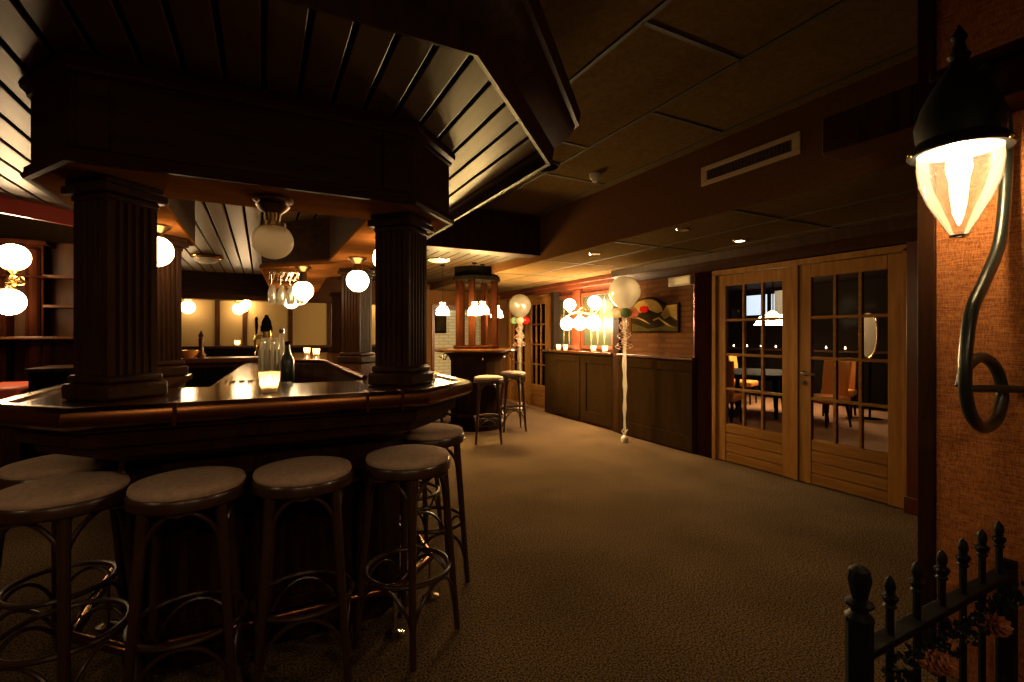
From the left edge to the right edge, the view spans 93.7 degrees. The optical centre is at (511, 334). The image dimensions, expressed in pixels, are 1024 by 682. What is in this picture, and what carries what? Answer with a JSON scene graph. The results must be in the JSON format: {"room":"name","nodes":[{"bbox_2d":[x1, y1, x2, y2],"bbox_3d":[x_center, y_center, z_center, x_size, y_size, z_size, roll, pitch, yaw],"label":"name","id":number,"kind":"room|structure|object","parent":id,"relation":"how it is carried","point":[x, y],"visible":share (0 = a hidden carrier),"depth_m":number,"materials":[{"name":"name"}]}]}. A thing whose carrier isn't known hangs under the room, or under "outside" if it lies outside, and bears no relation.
{"room":"bar","nodes":[
{"label":"bar","id":0,"kind":"room"},
{"bbox_2d":[0,213,72,243],"bbox_3d":[-4.005,-1.340,6.088,7.520,0.080,4.300,0,0,-28],"label":"beam","id":1,"kind":"structure","parent":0,"point":[11,226],"depth_m":5.97,"materials":[{"name":"brown wood"}]},
{"bbox_2d":[182,284,507,398],"bbox_3d":[-4.188,-0.025,8.474,9.400,2.850,0.100,0,0,-28],"label":"wall","id":2,"kind":"structure","parent":0,"point":[309,319],"depth_m":8.49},
{"bbox_2d":[182,298,194,312],"bbox_3d":[-5.181,-0.463,7.675,0.200,0.235,0.200,0,0,-28],"label":"globe lamp","id":3,"kind":"object","parent":2,"relation":"hanging from","point":[188,306],"visible":0.96,"depth_m":7.62,"materials":[{"name":"white glass"}]},
{"bbox_2d":[215,300,330,345],"bbox_3d":[-4.447,-0.190,8.268,3.820,0.780,0.025,0,0,-28],"label":"trim","id":4,"kind":"structure","parent":2,"relation":"attached to","point":[217,302],"depth_m":8.21,"materials":[{"name":"brown wood"}]},
{"bbox_2d":[182,270,374,304],"bbox_3d":[-5.304,-1.015,7.695,6.700,0.870,0.250,0,0,-28],"label":"trim","id":5,"kind":"structure","parent":2,"relation":"attached to","point":[196,285],"depth_m":7.93,"materials":[{"name":"brown wood"}]},
{"bbox_2d":[431,304,478,370],"bbox_3d":[-1.099,0.390,10.066,1.250,2.020,0.130,0,0,-28],"label":"trim","id":6,"kind":"structure","parent":2,"relation":"attached to","point":[433,306],"depth_m":9.74,"materials":[{"name":"red wood"}]},
{"bbox_2d":[372,250,517,284],"bbox_3d":[-1.391,-1.040,7.563,1.520,0.040,4.100,0,0,-28],"label":"ceiling","id":7,"kind":"structure","parent":0,"point":[436,273],"depth_m":6.75,"materials":[{"name":"brown wood"}]},
{"bbox_2d":[468,262,480,314],"bbox_3d":[-0.528,-0.650,6.772,0.188,0.740,0.188,0,0,-28],"label":"pendant lamp","id":8,"kind":"object","parent":7,"relation":"hanging from","point":[474,309],"visible":1,"depth_m":6.73,"materials":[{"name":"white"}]},
{"bbox_2d":[427,208,539,257],"bbox_3d":[-0.386,-1.210,5.634,1.520,0.480,0.250,0,0,-28],"label":"beam","id":9,"kind":"structure","parent":7,"relation":"attached to","point":[480,231],"depth_m":5.58,"materials":[{"name":"brown wood"}]},
{"bbox_2d":[435,309,478,375],"bbox_3d":[-1.544,0.200,10.866,1.900,2.400,0.100,0,0,-28],"label":"wall","id":10,"kind":"structure","parent":0,"point":[448,339],"depth_m":10.86,"materials":[{"name":"brick"}]},
{"bbox_2d":[435,310,445,332],"bbox_3d":[-1.598,-0.300,10.753,0.260,0.520,0.039,0,0,-28],"label":"picture frame","id":11,"kind":"object","parent":10,"relation":"attached to","point":[440,320],"visible":0.64,"depth_m":10.73,"materials":[{"name":"black"}]},
{"bbox_2d":[0,391,958,681],"bbox_3d":[0.846,1.450,5.627,15.700,0.100,13.200,0,0,-28],"label":"floor","id":12,"kind":"structure","parent":0,"point":[594,556],"depth_m":2.82,"materials":[{"name":"carpet"}]},
{"bbox_2d":[0,381,27,467],"bbox_3d":[-4.592,0.907,3.821,1.225,0.985,0.720,0,0,-28],"label":"bench","id":13,"kind":"object","parent":12,"relation":"on","point":[11,450],"visible":0.22,"depth_m":3.81,"materials":[{"name":"brown wood"}]},
{"bbox_2d":[0,381,27,399],"bbox_3d":[-4.592,0.463,3.821,1.225,0.095,0.720,0,0,-28],"label":"seat cushion","id":14,"kind":"object","parent":13,"relation":"on","point":[7,389],"depth_m":3.80,"materials":[{"name":"red fabric"}]},
{"bbox_2d":[0,238,124,471],"bbox_3d":[-4.824,0.250,4.348,2.060,2.300,0.330,0,0,-28],"label":"shelving unit","id":15,"kind":"object","parent":12,"relation":"on","point":[40,335],"visible":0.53,"depth_m":4.55,"materials":[{"name":"brown wood"}]},
{"bbox_2d":[0,244,31,314],"bbox_3d":[-4.405,-0.485,4.248,0.260,0.620,0.355,0,0,-28],"label":"wall lamp","id":16,"kind":"object","parent":15,"relation":"attached to","point":[14,258],"visible":1,"depth_m":4.16,"materials":[{"name":"white glass"}]},
{"bbox_2d":[0,454,128,681],"bbox_3d":[-1.958,0.965,2.081,0.429,0.870,0.429,0,0,-17],"label":"bar stool","id":17,"kind":"object","parent":12,"relation":"on","point":[40,467],"visible":0.55,"depth_m":2.04,"materials":[{"name":"wood"}]},
{"bbox_2d":[0,454,115,479],"bbox_3d":[-1.958,0.552,2.081,0.378,0.044,0.378,0,0,42],"label":"cushion","id":18,"kind":"object","parent":17,"relation":"on","point":[40,467],"depth_m":1.99,"materials":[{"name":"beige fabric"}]},
{"bbox_2d":[24,365,117,471],"bbox_3d":[-3.786,0.835,4.173,0.500,1.130,0.540,0,0,-28],"label":"counter","id":19,"kind":"object","parent":12,"relation":"on","point":[43,377],"visible":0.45,"depth_m":3.89,"materials":[{"name":"black"}]},
{"bbox_2d":[24,365,72,372],"bbox_3d":[-3.786,0.285,4.173,0.500,0.030,0.540,0,0,-28],"label":"countertop","id":20,"kind":"structure","parent":19,"relation":"on","point":[51,368],"depth_m":3.92,"materials":[{"name":"brown wood"}]},
{"bbox_2d":[0,471,145,681],"bbox_3d":[-1.635,0.965,1.753,0.429,0.870,0.429,0,0,-12],"label":"bar stool","id":21,"kind":"object","parent":12,"relation":"on","point":[62,498],"visible":0.94,"depth_m":1.64,"materials":[{"name":"wood"}]},
{"bbox_2d":[0,471,129,510],"bbox_3d":[-1.635,0.552,1.753,0.378,0.044,0.378,0,0,-43],"label":"cushion","id":22,"kind":"object","parent":21,"relation":"on","point":[64,492],"depth_m":1.67,"materials":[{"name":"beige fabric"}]},
{"bbox_2d":[118,466,250,681],"bbox_3d":[-1.229,0.965,1.829,0.429,0.870,0.429,0,0,-10],"label":"bar stool","id":23,"kind":"object","parent":12,"relation":"on","point":[175,494],"visible":1,"depth_m":1.75,"materials":[{"name":"wood"}]},
{"bbox_2d":[126,466,245,502],"bbox_3d":[-1.229,0.552,1.829,0.378,0.044,0.378,0,0,20],"label":"cushion","id":24,"kind":"object","parent":23,"relation":"on","point":[202,484],"depth_m":1.74,"materials":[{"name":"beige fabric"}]},
{"bbox_2d":[182,356,272,387],"bbox_3d":[-3.480,0.830,5.533,1.300,1.140,0.470,0,0,-28],"label":"counter","id":25,"kind":"object","parent":12,"relation":"on","point":[208,371],"depth_m":5.35,"materials":[{"name":"brown wood"}]},
{"bbox_2d":[182,356,272,362],"bbox_3d":[-3.480,0.285,5.533,1.300,0.050,0.470,0,0,-28],"label":"countertop","id":26,"kind":"structure","parent":25,"relation":"on","point":[229,358],"depth_m":5.41,"materials":[{"name":"red wood"}]},
{"bbox_2d":[0,352,472,681],"bbox_3d":[-2.055,0.818,4.508,2.360,1.164,5.706,0,0,-28],"label":"bar counter","id":27,"kind":"object","parent":12,"relation":"on","point":[330,407],"depth_m":2.07,"materials":[{"name":"brown wood"}]},
{"bbox_2d":[60,174,168,401],"bbox_3d":[-1.657,-0.183,2.012,0.256,0.888,0.256,0,0,17],"label":"column","id":28,"kind":"structure","parent":27,"relation":"on","point":[115,219],"depth_m":1.93,"materials":[{"name":"brown wood"}]},
{"bbox_2d":[0,0,580,308],"bbox_3d":[-2.565,-0.786,4.578,3.500,0.948,7.810,0,0,-28],"label":"canopy","id":29,"kind":"object","parent":28,"relation":"on","point":[271,239],"depth_m":1.95,"materials":[{"name":"brown wood"}]},
{"bbox_2d":[268,268,298,280],"bbox_3d":[-2.266,-0.602,4.795,0.300,0.043,0.800,0,0,-28],"label":"glass rack","id":30,"kind":"object","parent":29,"relation":"hanging from","point":[269,278],"visible":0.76,"depth_m":4.76,"materials":[{"name":"gold metal"}]},
{"bbox_2d":[268,271,276,302],"bbox_3d":[-2.234,-0.448,4.474,0.074,0.294,0.073,0,0,-28],"label":"wine glass","id":31,"kind":"object","parent":30,"relation":"hanging from","point":[271,285],"visible":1,"depth_m":4.49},
{"bbox_2d":[268,284,276,302],"bbox_3d":[-2.234,-0.387,4.474,0.074,0.174,0.073,0,0,-28],"label":"bowl","id":32,"kind":"object","parent":31,"relation":"on","point":[271,286],"depth_m":4.49,"materials":[{"name":"clear glass"}]},
{"bbox_2d":[277,271,285,302],"bbox_3d":[-2.163,-0.448,4.511,0.074,0.294,0.073,0,0,-28],"label":"wine glass","id":33,"kind":"object","parent":30,"relation":"hanging from","point":[282,287],"visible":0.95,"depth_m":4.53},
{"bbox_2d":[277,285,285,302],"bbox_3d":[-2.163,-0.387,4.511,0.074,0.174,0.073,0,0,-28],"label":"bowl","id":34,"kind":"object","parent":33,"relation":"on","point":[282,287],"depth_m":4.53,"materials":[{"name":"clear glass"}]},
{"bbox_2d":[157,234,188,376],"bbox_3d":[-2.260,-0.183,3.040,0.256,0.888,0.256,0,0,17],"label":"column","id":35,"kind":"structure","parent":27,"relation":"on","point":[170,363],"depth_m":3.04,"materials":[{"name":"brown wood"}]},
{"bbox_2d":[15,352,452,406],"bbox_3d":[-2.072,0.279,4.541,2.220,0.033,5.630,0,0,-28],"label":"countertop","id":36,"kind":"structure","parent":27,"relation":"on","point":[174,393],"depth_m":2.31,"materials":[{"name":"brown wood"}]},
{"bbox_2d":[253,315,272,370],"bbox_3d":[-1.839,0.082,3.552,0.133,0.465,0.092,0,0,-28],"label":"tap","id":37,"kind":"object","parent":27,"relation":"on","point":[266,327],"visible":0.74,"depth_m":3.53,"materials":[{"name":"black"}]},
{"bbox_2d":[258,371,279,392],"bbox_3d":[-1.110,0.214,2.196,0.092,0.091,0.092,0,0,-28],"label":"votive candle","id":38,"kind":"object","parent":27,"relation":"on","point":[269,380],"visible":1,"depth_m":2.16,"materials":[{"name":"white glass"}]},
{"bbox_2d":[258,338,280,380],"bbox_3d":[-1.577,0.160,3.125,0.135,0.286,0.136,0,0,-28],"label":"glass jar","id":39,"kind":"object","parent":27,"relation":"on","point":[262,351],"visible":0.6,"depth_m":3.15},
{"bbox_2d":[280,341,294,381],"bbox_3d":[-1.467,0.173,3.137,0.084,0.261,0.084,0,0,-28],"label":"bottle","id":40,"kind":"object","parent":27,"relation":"on","point":[287,364],"visible":1,"depth_m":3.11,"materials":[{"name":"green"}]},
{"bbox_2d":[329,292,341,352],"bbox_3d":[-2.533,-0.183,7.137,0.256,0.888,0.256,0,0,17],"label":"column","id":41,"kind":"structure","parent":27,"relation":"on","point":[336,347],"depth_m":7.04,"materials":[{"name":"brown wood"}]},
{"bbox_2d":[337,268,374,362],"bbox_3d":[-1.471,-0.183,4.556,0.256,0.888,0.256,0,0,17],"label":"column","id":42,"kind":"structure","parent":27,"relation":"on","point":[356,306],"depth_m":4.48,"materials":[{"name":"brown wood"}]},
{"bbox_2d":[368,212,433,385],"bbox_3d":[-0.593,-0.183,2.578,0.256,0.888,0.256,0,0,17],"label":"column","id":43,"kind":"structure","parent":27,"relation":"on","point":[400,237],"depth_m":2.49,"materials":[{"name":"brown wood"}]},
{"bbox_2d":[211,362,291,386],"bbox_3d":[-2.218,0.852,4.161,0.490,1.096,2.870,0,0,-28],"label":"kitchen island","id":44,"kind":"object","parent":12,"relation":"on","point":[246,374],"visible":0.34,"depth_m":3.56,"materials":[{"name":"brown wood"}]},
{"bbox_2d":[182,344,374,362],"bbox_3d":[-5.159,0.790,7.415,6.300,1.220,0.820,0,0,-28],"label":"bench","id":45,"kind":"object","parent":12,"relation":"on","point":[210,351],"visible":0.02,"depth_m":7.88,"materials":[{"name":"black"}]},
{"bbox_2d":[249,456,359,681],"bbox_3d":[-0.865,0.965,1.996,0.429,0.870,0.429,0,0,-8],"label":"bar stool","id":46,"kind":"object","parent":12,"relation":"on","point":[300,479],"visible":1,"depth_m":1.89,"materials":[{"name":"wood"}]},
{"bbox_2d":[252,456,351,486],"bbox_3d":[-0.865,0.552,1.996,0.378,0.044,0.378,0,0,22],"label":"cushion","id":47,"kind":"object","parent":46,"relation":"on","point":[306,471],"depth_m":1.90,"materials":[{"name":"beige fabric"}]},
{"bbox_2d":[352,444,459,671],"bbox_3d":[-0.482,0.965,2.224,0.429,0.870,0.429,0,0,42],"label":"bar stool","id":48,"kind":"object","parent":12,"relation":"on","point":[406,464],"visible":0.99,"depth_m":2.14,"materials":[{"name":"wood"}]},
{"bbox_2d":[365,444,448,469],"bbox_3d":[-0.482,0.552,2.224,0.378,0.044,0.378,0,0,-18],"label":"cushion","id":49,"kind":"object","parent":48,"relation":"on","point":[407,456],"depth_m":2.12,"materials":[{"name":"beige fabric"}]},
{"bbox_2d":[418,419,441,545],"bbox_3d":[-0.694,0.965,3.303,0.429,0.870,0.429,0,0,-7],"label":"bar stool","id":50,"kind":"object","parent":12,"relation":"on","point":[436,496],"visible":0.19,"depth_m":3.21,"materials":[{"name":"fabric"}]},
{"bbox_2d":[400,423,469,595],"bbox_3d":[-0.474,0.965,2.797,0.429,0.870,0.429,0,0,-13],"label":"bar stool","id":51,"kind":"object","parent":12,"relation":"on","point":[443,435],"visible":0.62,"depth_m":2.72,"materials":[{"name":"wood"}]},
{"bbox_2d":[403,423,462,439],"bbox_3d":[-0.474,0.552,2.797,0.378,0.044,0.378,0,0,17],"label":"cushion","id":52,"kind":"object","parent":51,"relation":"on","point":[432,431],"depth_m":2.68,"materials":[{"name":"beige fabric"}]},
{"bbox_2d":[434,348,516,431],"bbox_3d":[-0.551,0.802,7.357,1.270,1.195,1.270,0,0,-28],"label":"bar counter","id":53,"kind":"object","parent":12,"relation":"on","point":[467,364],"visible":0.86,"depth_m":7.00,"materials":[{"name":"brown wood"}]},
{"bbox_2d":[453,265,499,348],"bbox_3d":[-0.551,-0.407,7.357,0.740,1.222,0.704,0,0,-28],"label":"frame","id":54,"kind":"object","parent":53,"relation":"on","point":[464,275],"visible":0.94,"depth_m":7.16,"materials":[{"name":"red wood"}]},
{"bbox_2d":[472,375,505,444],"bbox_3d":[-0.305,0.965,6.301,0.429,0.870,0.429,0,0,-17],"label":"bar stool","id":55,"kind":"object","parent":12,"relation":"on","point":[492,380],"visible":1,"depth_m":6.15,"materials":[{"name":"wood"}]},
{"bbox_2d":[499,371,526,432],"bbox_3d":[0.008,0.965,7.085,0.429,0.870,0.429,0,0,-27],"label":"bar stool","id":56,"kind":"object","parent":12,"relation":"on","point":[519,375],"visible":0.88,"depth_m":6.96,"materials":[{"name":"wood"}]},
{"bbox_2d":[509,294,530,410],"bbox_3d":[0.145,0.323,8.814,0.410,2.154,0.410,0,0,-28],"label":"balloon column","id":57,"kind":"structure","parent":12,"relation":"on","point":[520,314],"depth_m":8.89,"materials":[{"name":"beige"}]},
{"bbox_2d":[540,349,612,430],"bbox_3d":[1.050,0.830,8.039,0.310,1.140,2.269,0,0,-28],"label":"base cabinet","id":58,"kind":"object","parent":12,"relation":"on","point":[578,383],"visible":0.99,"depth_m":7.73,"materials":[{"name":"brown wood"}]},
{"bbox_2d":[540,349,612,355],"bbox_3d":[1.050,0.280,8.039,0.310,0.040,2.269,0,0,-28],"label":"countertop","id":59,"kind":"structure","parent":58,"relation":"on","point":[543,350],"depth_m":7.70,"materials":[{"name":"brown wood"}]},
{"bbox_2d":[609,276,640,442],"bbox_3d":[1.475,0.313,6.282,0.410,2.174,0.410,0,0,-28],"label":"balloon column","id":60,"kind":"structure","parent":12,"relation":"on","point":[623,311],"depth_m":6.34,"materials":[{"name":"beige"}]},
{"bbox_2d":[728,361,741,422],"bbox_3d":[3.366,0.901,7.662,0.460,1.002,0.533,0,0,42],"label":"dining chair","id":61,"kind":"object","parent":12,"relation":"on","point":[732,396],"visible":0.41,"depth_m":7.40,"materials":[{"name":"wood"}]},
{"bbox_2d":[728,356,757,404],"bbox_3d":[4.715,0.901,9.869,0.533,1.002,0.460,0,0,42],"label":"dining chair","id":62,"kind":"object","parent":12,"relation":"on","point":[750,383],"visible":0.36,"depth_m":9.81,"materials":[{"name":"orange fabric"}]},
{"bbox_2d":[728,368,781,419],"bbox_3d":[4.310,1.022,8.502,1.760,0.757,1.760,0,0,37],"label":"dining table","id":63,"kind":"object","parent":12,"relation":"on","point":[774,375],"visible":0.39,"depth_m":8.03,"materials":[{"name":"black"}]},
{"bbox_2d":[728,347,887,407],"bbox_3d":[6.738,0.855,9.372,0.570,1.090,7.300,0,0,-28],"label":"wainscot","id":64,"kind":"object","parent":12,"relation":"on","point":[879,371],"visible":0.06,"depth_m":9.58,"materials":[{"name":"black"}]},
{"bbox_2d":[814,360,851,427],"bbox_3d":[4.890,0.901,7.444,0.533,1.002,0.460,0,0,-13],"label":"dining chair","id":65,"kind":"object","parent":12,"relation":"on","point":[844,367],"visible":0.65,"depth_m":7.38,"materials":[{"name":"orange fabric"}]},
{"bbox_2d":[821,361,856,418],"bbox_3d":[5.673,0.901,8.320,0.460,1.002,0.533,0,0,42],"label":"dining chair","id":66,"kind":"object","parent":12,"relation":"on","point":[852,391],"visible":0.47,"depth_m":8.29,"materials":[{"name":"orange fabric"}]},
{"bbox_2d":[857,312,882,420],"bbox_3d":[5.993,0.513,8.040,0.400,1.810,0.400,0,0,-14],"label":"oval mirror","id":67,"kind":"object","parent":12,"relation":"on","point":[871,333],"visible":0.68,"depth_m":8.02,"materials":[{"name":"beige mirror"}]},
{"bbox_2d":[864,313,876,356],"bbox_3d":[5.964,0.000,8.033,0.020,0.742,0.313,0,0,-14],"label":"mirror glass","id":68,"kind":"object","parent":67,"relation":"on","point":[870,324],"depth_m":7.99,"materials":[{"name":"beige"}]},
{"bbox_2d":[844,521,1017,681],"bbox_3d":[1.413,1.020,1.570,1.073,0.760,0.068,0,0,-28],"label":"iron fence","id":69,"kind":"object","parent":12,"relation":"on","point":[863,645],"visible":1,"depth_m":1.52,"materials":[{"name":"black"}]},
{"bbox_2d":[880,580,1023,681],"bbox_3d":[1.453,0.943,1.538,0.970,0.128,0.084,0,0,-28],"label":"leaf garland","id":70,"kind":"object","parent":69,"relation":"attached to","point":[961,630],"visible":0.93,"depth_m":1.49,"materials":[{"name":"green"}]},
{"bbox_2d":[915,629,958,676],"bbox_3d":[1.221,0.912,1.379,0.073,0.121,0.093,0,0,-28],"label":"pine cone","id":71,"kind":"object","parent":70,"relation":"hanging from","point":[940,661],"visible":0.94,"depth_m":1.37,"materials":[{"name":"black plant"}]},
{"bbox_2d":[980,596,1013,637],"bbox_3d":[1.572,0.918,1.559,0.073,0.122,0.087,0,0,-28],"label":"pine cone","id":72,"kind":"object","parent":70,"relation":"hanging from","point":[1001,626],"visible":0.88,"depth_m":1.55,"materials":[{"name":"black plant"}]},
{"bbox_2d":[515,304,544,384],"bbox_3d":[0.996,0.200,10.102,1.300,2.400,2.200,0,0,-28],"label":"wall","id":73,"kind":"structure","parent":0,"point":[543,305],"depth_m":10.98,"materials":[{"name":"black"}]},
{"bbox_2d":[551,292,560,348],"bbox_3d":[2.927,0.100,10.995,6.050,2.600,2.200,0,0,-28],"label":"wall","id":74,"kind":"structure","parent":0,"point":[555,302],"depth_m":8.66,"materials":[{"name":"black"}]},
{"bbox_2d":[561,285,612,351],"bbox_3d":[0.817,0.245,8.769,0.250,2.310,4.000,0,0,-28],"label":"wall","id":75,"kind":"structure","parent":0,"point":[602,288],"depth_m":7.91,"materials":[{"name":"red wood"}]},
{"bbox_2d":[511,301,527,402],"bbox_3d":[0.164,0.335,10.103,0.045,2.110,0.730,0,0,-28],"label":"door","id":76,"kind":"structure","parent":75,"relation":"in","point":[514,386],"depth_m":10.11,"materials":[{"name":"orange wood"}]},
{"bbox_2d":[508,294,550,399],"bbox_3d":[0.320,0.310,9.733,0.040,2.180,1.730,0,0,-28],"label":"trim","id":77,"kind":"structure","parent":75,"relation":"attached to","point":[548,296],"depth_m":9.42,"materials":[{"name":"orange wood"}]},
{"bbox_2d":[528,297,546,406],"bbox_3d":[0.527,0.335,9.407,0.045,2.110,0.760,0,0,-28],"label":"door","id":78,"kind":"structure","parent":75,"relation":"in","point":[536,392],"depth_m":9.48,"materials":[{"name":"orange wood"}]},
{"bbox_2d":[498,274,612,299],"bbox_3d":[0.721,-0.838,8.747,0.240,0.135,3.950,0,0,-28],"label":"trim","id":79,"kind":"structure","parent":75,"relation":"attached to","point":[602,280],"depth_m":8.23,"materials":[{"name":"red wood"}]},
{"bbox_2d":[559,295,572,347],"bbox_3d":[0.920,-0.235,8.575,0.035,0.930,0.640,0,0,-28],"label":"window","id":80,"kind":"structure","parent":75,"relation":"in","point":[566,336],"depth_m":8.53,"materials":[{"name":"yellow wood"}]},
{"bbox_2d":[573,289,581,349],"bbox_3d":[1.117,-0.255,8.181,0.060,1.030,0.200,0,0,-28],"label":"trim","id":81,"kind":"structure","parent":75,"relation":"attached to","point":[576,293],"depth_m":8.16,"materials":[{"name":"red wood"}]},
{"bbox_2d":[561,296,600,329],"bbox_3d":[1.175,-0.335,7.642,0.435,0.510,0.940,0,0,-28],"label":"wall lamp","id":82,"kind":"object","parent":75,"relation":"attached to","point":[593,322],"visible":1,"depth_m":7.53,"materials":[{"name":"white glass"}]},
{"bbox_2d":[581,290,612,349],"bbox_3d":[1.373,-0.235,7.706,0.035,0.930,0.840,0,0,-28],"label":"window","id":83,"kind":"structure","parent":75,"relation":"in","point":[599,337],"depth_m":7.65,"materials":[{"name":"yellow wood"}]},
{"bbox_2d":[430,56,917,289],"bbox_3d":[0.978,-1.179,4.681,0.020,0.541,11.400,0,0,-28],"label":"bulkhead","id":84,"kind":"object","parent":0,"point":[671,193],"visible":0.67,"depth_m":3.53,"materials":[{"name":"brown paint"}]},
{"bbox_2d":[701,131,800,186],"bbox_3d":[1.643,-1.218,3.370,0.012,0.145,0.769,0,0,-28],"label":"air vent","id":85,"kind":"object","parent":84,"relation":"attached to","point":[795,137],"visible":1,"depth_m":3.30,"materials":[{"name":"brown"}]},
{"bbox_2d":[710,140,790,178],"bbox_3d":[1.647,-1.218,3.365,0.008,0.075,0.627,0,0,-28],"label":"grille","id":86,"kind":"object","parent":85,"relation":"attached to","point":[778,142],"depth_m":3.33,"materials":[{"name":"brown"}]},
{"bbox_2d":[434,164,917,292],"bbox_3d":[1.789,-0.947,5.160,1.860,0.086,11.500,0,0,-28],"label":"ceiling","id":87,"kind":"structure","parent":0,"point":[892,193],"depth_m":4.08,"materials":[{"name":"brown tile"}]},
{"bbox_2d":[478,0,917,216],"bbox_3d":[-1.372,-1.487,1.033,7.520,0.086,7.100,0,0,-28],"label":"ceiling","id":88,"kind":"structure","parent":0,"point":[654,83],"depth_m":2.60,"materials":[{"name":"brown tile"}]},
{"bbox_2d":[621,243,905,356],"bbox_3d":[3.295,-0.005,3.633,0.100,2.810,7.400,0,0,-28],"label":"wall","id":89,"kind":"structure","parent":0,"point":[681,344],"depth_m":6.07,"materials":[{"name":"brown brick"}]},
{"bbox_2d":[613,279,620,432],"bbox_3d":[1.518,0.280,6.913,0.060,2.240,0.140,0,0,-28],"label":"post","id":90,"kind":"object","parent":89,"relation":"attached to","point":[616,321],"visible":0.36,"depth_m":6.90,"materials":[{"name":"brown wood"}]},
{"bbox_2d":[631,297,679,332],"bbox_3d":[1.847,-0.265,6.261,0.036,0.470,0.860,0,0,-28],"label":"painting","id":91,"kind":"object","parent":89,"relation":"attached to","point":[654,316],"visible":0.91,"depth_m":6.21,"materials":[{"name":"paint"}]},
{"bbox_2d":[616,354,695,453],"bbox_3d":[1.834,0.833,6.232,0.090,1.135,1.360,0,0,-28],"label":"wainscot","id":92,"kind":"structure","parent":89,"relation":"attached to","point":[660,397],"depth_m":6.14,"materials":[{"name":"red wood"}]},
{"bbox_2d":[668,275,693,286],"bbox_3d":[2.050,-0.655,5.831,0.075,0.110,0.350,0,0,-28],"label":"emergency light","id":93,"kind":"object","parent":89,"relation":"attached to","point":[688,279],"visible":1,"depth_m":5.79,"materials":[{"name":"beige plastic"}]},
{"bbox_2d":[694,273,695,356],"bbox_3d":[2.161,-0.215,5.675,0.022,1.030,0.022,0,0,-5],"label":"trim","id":94,"kind":"structure","parent":89,"relation":"attached to","point":[694,273],"depth_m":5.67,"materials":[{"name":"wood"}]},
{"bbox_2d":[696,271,711,457],"bbox_3d":[2.232,0.330,5.548,0.055,2.140,0.220,0,0,-28],"label":"pilaster","id":95,"kind":"object","parent":89,"relation":"attached to","point":[703,279],"visible":0.89,"depth_m":5.52,"materials":[{"name":"red wood"}]},
{"bbox_2d":[717,267,792,478],"bbox_3d":[2.531,0.365,5.028,0.045,2.050,0.880,0,0,-28],"label":"door","id":96,"kind":"structure","parent":89,"relation":"in","point":[762,449],"depth_m":4.99,"materials":[{"name":"orange wood"}]},
{"bbox_2d":[611,215,917,281],"bbox_3d":[3.184,-0.818,3.575,0.150,0.175,7.400,0,0,-28],"label":"crown molding","id":97,"kind":"structure","parent":89,"relation":"attached to","point":[903,230],"depth_m":4.54,"materials":[{"name":"brown wood"}]},
{"bbox_2d":[712,244,905,510],"bbox_3d":[2.728,0.340,4.634,0.080,2.120,1.860,0,0,-28],"label":"door frame","id":98,"kind":"structure","parent":89,"relation":"attached to","point":[898,248],"depth_m":4.59,"materials":[{"name":"orange wood"}]},
{"bbox_2d":[799,253,902,508],"bbox_3d":[2.925,0.365,4.202,0.109,2.050,0.850,0,0,-28],"label":"door","id":99,"kind":"structure","parent":89,"relation":"in","point":[874,475],"depth_m":4.16,"materials":[{"name":"orange wood"}]},
{"bbox_2d":[904,241,917,515],"bbox_3d":[3.168,0.330,3.713,0.090,2.140,0.200,0,0,-28],"label":"pilaster","id":100,"kind":"object","parent":89,"relation":"attached to","point":[911,498],"visible":0.44,"depth_m":3.74,"materials":[{"name":"red wood"}]},
{"bbox_2d":[728,277,887,350],"bbox_3d":[7.713,0.100,8.245,0.100,2.600,11.500,0,0,-28],"label":"wall","id":101,"kind":"structure","parent":0,"point":[875,290],"depth_m":10.09,"materials":[{"name":"black"}]},
{"bbox_2d":[747,290,781,316],"bbox_3d":[6.016,-0.730,11.296,0.092,0.580,1.380,0,0,-28],"label":"window","id":102,"kind":"structure","parent":101,"relation":"in","point":[753,300],"depth_m":11.47,"materials":[{"name":"white"}]},
{"bbox_2d":[775,290,781,314],"bbox_3d":[6.191,-0.740,10.891,0.027,0.560,0.500,0,0,-28],"label":"curtain","id":103,"kind":"object","parent":102,"relation":"hanging from","point":[778,294],"depth_m":11.03,"materials":[{"name":"white fabric"}]},
{"bbox_2d":[723,252,902,291],"bbox_3d":[5.075,-1.150,6.871,6.050,0.100,11.500,0,0,-28],"label":"ceiling","id":104,"kind":"structure","parent":0,"point":[882,273],"depth_m":9.51,"materials":[{"name":"black"}]},
{"bbox_2d":[937,0,1023,681],"bbox_3d":[2.518,-0.025,0.729,0.100,2.850,2.967,0,0,-28],"label":"wall partition","id":105,"kind":"structure","parent":0,"point":[980,477],"depth_m":1.90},
{"bbox_2d":[823,37,1023,160],"bbox_3d":[2.286,-0.925,0.807,0.240,0.170,3.320,0,0,-28],"label":"beam","id":106,"kind":"structure","parent":105,"relation":"attached to","point":[889,120],"depth_m":1.99,"materials":[{"name":"brown wood"}]},
{"bbox_2d":[918,0,936,649],"bbox_3d":[1.818,-0.025,2.073,0.124,2.850,0.063,0,0,-28],"label":"trim","id":107,"kind":"structure","parent":105,"relation":"attached to","point":[927,9],"depth_m":2.04,"materials":[{"name":"brown wood"}]},
{"bbox_2d":[955,56,1023,433],"bbox_3d":[1.743,-0.314,1.732,0.444,1.331,0.183,0,0,-6],"label":"bracket","id":108,"kind":"object","parent":105,"relation":"attached to","point":[967,361],"visible":0.78,"depth_m":1.72,"materials":[{"name":"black metal"}]},
{"bbox_2d":[906,24,1018,238],"bbox_3d":[1.582,-0.723,1.695,0.294,0.755,0.298,0,0,-28],"label":"wall lantern","id":109,"kind":"object","parent":108,"relation":"hanging from","point":[964,118],"visible":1,"depth_m":1.67,"materials":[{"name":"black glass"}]},
{"bbox_2d":[906,24,1018,166],"bbox_3d":[1.580,-0.871,1.697,0.292,0.458,0.292,0,0,-28],"label":"hood","id":110,"kind":"object","parent":109,"relation":"attached to","point":[965,113],"depth_m":1.64,"materials":[{"name":"black"}]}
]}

